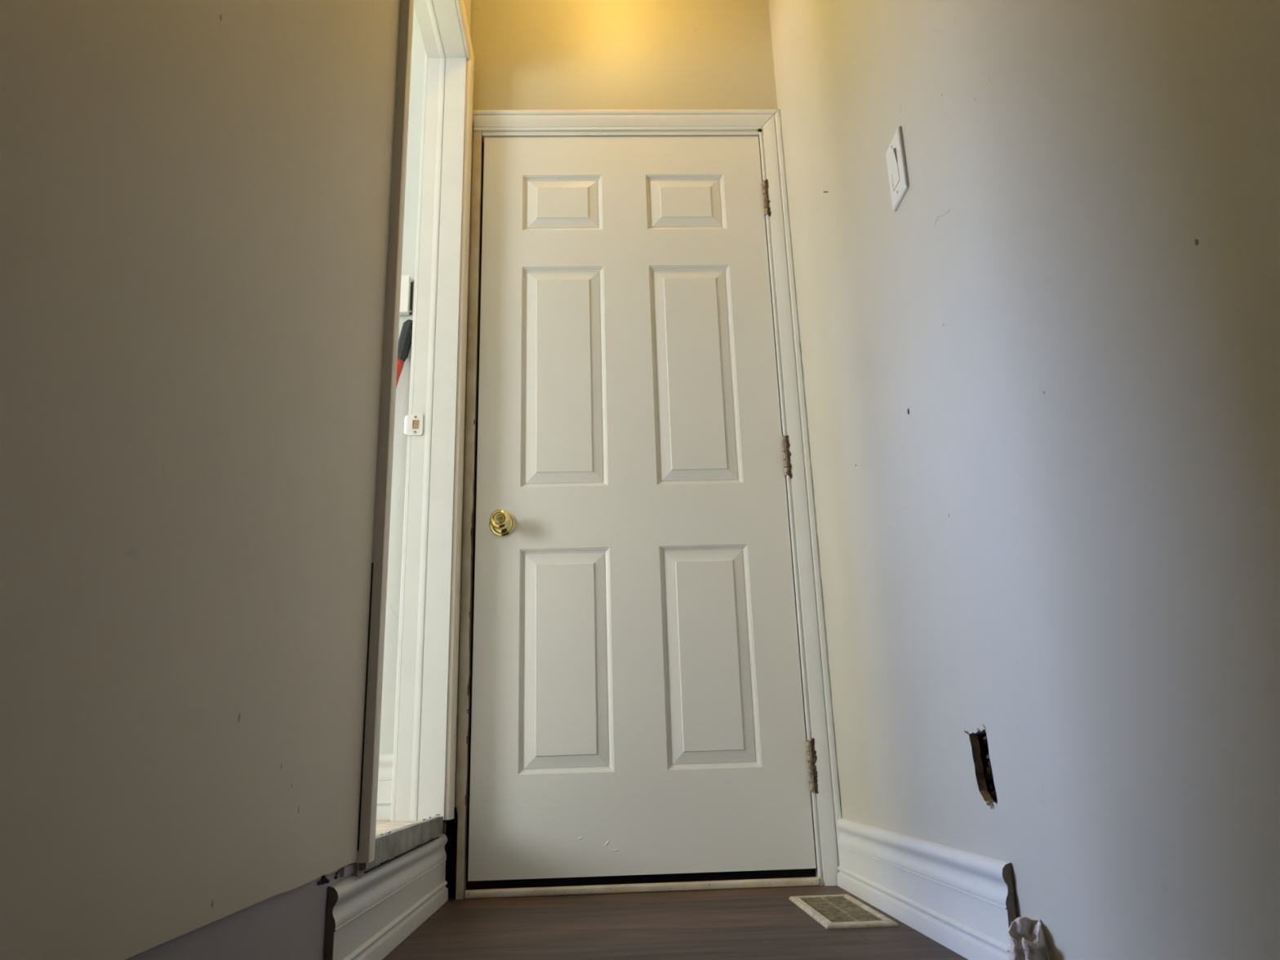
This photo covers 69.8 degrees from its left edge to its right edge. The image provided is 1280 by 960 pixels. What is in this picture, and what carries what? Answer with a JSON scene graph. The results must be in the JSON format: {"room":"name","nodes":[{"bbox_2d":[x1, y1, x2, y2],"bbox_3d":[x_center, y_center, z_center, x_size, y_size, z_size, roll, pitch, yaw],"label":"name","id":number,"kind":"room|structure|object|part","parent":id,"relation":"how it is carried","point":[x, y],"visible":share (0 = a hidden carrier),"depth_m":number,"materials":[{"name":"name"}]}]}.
{"room":"hallway","nodes":[
{"label":"hallway","id":0,"kind":"room"},
{"bbox_2d":[0,0,471,959],"bbox_3d":[-0.465,-1.071,0.224,0.113,2.820,4.806,-1,-17,-2],"label":"wall","id":1,"kind":"structure","parent":0,"point":[195,195],"depth_m":0.84,"materials":[{"name":"paint"}]},
{"bbox_2d":[324,833,448,959],"bbox_3d":[-0.436,0.763,1.685,0.019,0.144,0.909,-1,-17,-2],"label":"baseboard","id":2,"kind":"structure","parent":1,"relation":"attached to","point":[369,914],"depth_m":1.53,"materials":[{"name":"paint"}]},
{"bbox_2d":[390,51,427,821],"bbox_3d":[-0.601,-0.252,2.429,0.012,2.169,0.050,-1,-17,-2],"label":"trim","id":3,"kind":"structure","parent":1,"relation":"attached to","point":[415,290],"depth_m":2.33,"materials":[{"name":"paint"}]},
{"bbox_2d":[404,413,423,435],"bbox_3d":[-0.585,-0.143,2.365,0.050,0.059,0.007,-3,-17,4],"label":"strike plate","id":4,"kind":"object","parent":1,"relation":"attached to","point":[411,420],"visible":1,"depth_m":2.36,"materials":[{"name":"white metal"}]},
{"bbox_2d":[356,0,474,862],"bbox_3d":[-0.462,-0.356,2.056,0.019,2.175,0.832,-1,-17,-2],"label":"trim","id":5,"kind":"structure","parent":1,"relation":"attached to","point":[376,628],"depth_m":1.68,"materials":[{"name":"beige paint"}]},
{"bbox_3d":[-0.449,-0.462,1.697,0.018,2.172,0.082,-1,-17,-2],"label":"casing","id":6,"kind":"part","parent":5,"relation":"part of","materials":[{"name":"beige paint"}]},
{"bbox_3d":[-0.494,-1.367,2.369,0.018,0.050,0.813,-1,-17,-2],"label":"head casing","id":7,"kind":"part","parent":5,"relation":"part of","materials":[{"name":"beige paint"}]},
{"bbox_2d":[394,57,466,821],"bbox_3d":[-0.536,-0.237,2.403,0.112,2.121,0.017,-1,-17,-2],"label":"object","id":8,"kind":"structure","parent":1,"relation":"attached to","point":[420,775],"depth_m":2.33,"materials":[{"name":"paint"}]},
{"bbox_2d":[413,0,466,57],"bbox_3d":[-0.525,-0.341,2.055,0.114,2.121,0.715,-1,-17,-2],"label":"trim","id":9,"kind":"structure","parent":1,"relation":"attached to","point":[437,20],"depth_m":2.59,"materials":[{"name":"paint"}]},
{"bbox_2d":[443,807,457,901],"bbox_3d":[-0.500,0.883,2.157,0.144,0.210,0.226,-1,-17,-2],"label":"trim","id":10,"kind":"structure","parent":1,"relation":"attached to","point":[451,847],"depth_m":2.23,"materials":[{"name":"brown wood"}]},
{"bbox_2d":[455,130,483,899],"bbox_3d":[-0.450,-0.029,2.428,0.024,2.088,0.036,-1,-17,-2],"label":"trim","id":11,"kind":"structure","parent":1,"relation":"attached to","point":[464,677],"depth_m":2.37,"materials":[{"name":"paint"}]},
{"bbox_2d":[351,819,442,876],"bbox_3d":[-1.976,0.836,2.049,3.048,0.050,6.500,-1,-17,-2],"label":"floor","id":12,"kind":"structure","parent":0,"point":[385,825],"depth_m":1.90,"materials":[{"name":"beige wood"}]},
{"bbox_2d":[340,813,446,877],"bbox_3d":[-0.439,0.673,1.723,0.021,0.047,0.807,-1,-17,-2],"label":"threshold","id":13,"kind":"object","parent":12,"relation":"attached to","point":[389,844],"visible":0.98,"depth_m":1.64,"materials":[{"name":"wood"}]},
{"bbox_2d":[379,0,777,807],"bbox_3d":[-0.153,-0.370,2.597,1.420,2.820,0.130,-1,-17,-2],"label":"wall","id":14,"kind":"structure","parent":0,"point":[529,55],"depth_m":2.81,"materials":[{"name":"paint"}]},
{"bbox_2d":[376,754,393,820],"bbox_3d":[-0.701,0.729,2.170,0.250,0.148,0.016,-1,-17,-2],"label":"baseboard","id":15,"kind":"structure","parent":14,"relation":"attached to","point":[384,793],"depth_m":2.17,"materials":[{"name":"paint"}]},
{"bbox_2d":[395,319,413,388],"bbox_3d":[-0.719,0.160,2.258,0.291,1.280,0.040,9,-20,-32],"label":"tool","id":16,"kind":"object","parent":14,"relation":"attached to","point":[405,340],"visible":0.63,"depth_m":2.47,"materials":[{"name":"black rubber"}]},
{"bbox_2d":[399,275,413,315],"bbox_3d":[-0.688,-0.510,2.538,0.110,0.114,0.026,-1,-17,-2],"label":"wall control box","id":17,"kind":"object","parent":14,"relation":"attached to","point":[406,283],"visible":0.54,"depth_m":2.53,"materials":[{"name":"white plastic"}]},
{"bbox_3d":[-0.686,-0.507,2.549,0.105,0.104,0.004,-1,-17,-2],"label":"plate","id":18,"kind":"part","parent":17,"relation":"part of","materials":[{"name":"plastic"}]},
{"bbox_2d":[473,109,778,132],"bbox_3d":[-0.036,-1.073,2.735,0.913,0.066,0.019,-1,-17,-2],"label":"trim","id":19,"kind":"structure","parent":14,"relation":"attached to","point":[602,120],"depth_m":2.73,"materials":[{"name":"paint"}]},
{"bbox_2d":[466,130,817,889],"bbox_3d":[-0.028,-0.016,2.514,0.862,2.088,0.094,-1,-17,-2],"label":"trim","id":20,"kind":"structure","parent":14,"relation":"attached to","point":[802,873],"depth_m":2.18,"materials":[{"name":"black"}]},
{"bbox_2d":[467,136,817,880],"bbox_3d":[-0.010,-0.054,2.422,0.840,2.032,0.102,-1,-17,-2],"label":"door","id":21,"kind":"structure","parent":14,"relation":"in","point":[637,701],"depth_m":2.38,"materials":[{"name":"paint"}]},
{"bbox_3d":[-0.356,0.106,2.346,0.067,0.067,0.061,-1,-17,-2],"label":"knob","id":22,"kind":"part","parent":21,"relation":"part of","materials":[{"name":"gold metal"}]},
{"bbox_2d":[759,109,841,885],"bbox_3d":[0.420,-0.083,2.453,0.066,2.152,0.019,-1,-17,-2],"label":"trim","id":23,"kind":"structure","parent":14,"relation":"attached to","point":[826,804],"depth_m":2.40,"materials":[{"name":"paint"}]},
{"bbox_2d":[382,885,968,959],"bbox_3d":[0.105,0.325,-0.074,1.150,0.060,5.000,-1,-17,-2],"label":"floor","id":24,"kind":"structure","parent":0,"point":[754,923],"depth_m":1.66,"materials":[{"name":"laminate"}]},
{"bbox_2d":[464,876,818,899],"bbox_3d":[0.007,0.948,2.129,0.823,0.020,0.016,-1,-17,-2],"label":"threshold","id":25,"kind":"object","parent":24,"relation":"on","point":[812,881],"depth_m":2.12,"materials":[{"name":"paint"}]},
{"bbox_2d":[789,893,898,928],"bbox_3d":[0.390,0.843,1.799,0.130,0.007,0.355,-1,-17,-2],"label":"floor vent","id":26,"kind":"object","parent":24,"relation":"in","point":[831,911],"visible":1,"depth_m":1.76,"materials":[{"name":"beige metal"}]},
{"bbox_2d":[1008,916,1044,959],"bbox_3d":[0.491,0.605,1.158,0.046,0.090,0.068,-1,-17,-2],"label":"crumpled cloth","id":27,"kind":"object","parent":24,"relation":"on","point":[1027,941],"visible":1,"depth_m":1.18,"materials":[{"name":"fabric"}]},
{"bbox_2d":[768,0,1279,959],"bbox_3d":[0.578,-1.073,0.327,0.120,2.820,4.930,-1,-17,-2],"label":"wall","id":28,"kind":"structure","parent":0,"point":[1042,386],"depth_m":1.11,"materials":[{"name":"paint"}]},
{"bbox_2d":[885,125,909,211],"bbox_3d":[0.469,-0.571,1.685,0.012,0.129,0.081,-1,-17,-2],"label":"light switch","id":29,"kind":"object","parent":28,"relation":"attached to","point":[895,154],"visible":1,"depth_m":1.67,"materials":[{"name":"white plastic"}]},
{"bbox_2d":[836,817,1016,959],"bbox_3d":[0.486,0.737,1.701,0.024,0.148,0.955,-1,-17,-2],"label":"baseboard","id":30,"kind":"structure","parent":28,"relation":"attached to","point":[962,900],"depth_m":1.52,"materials":[{"name":"paint"}]}
]}

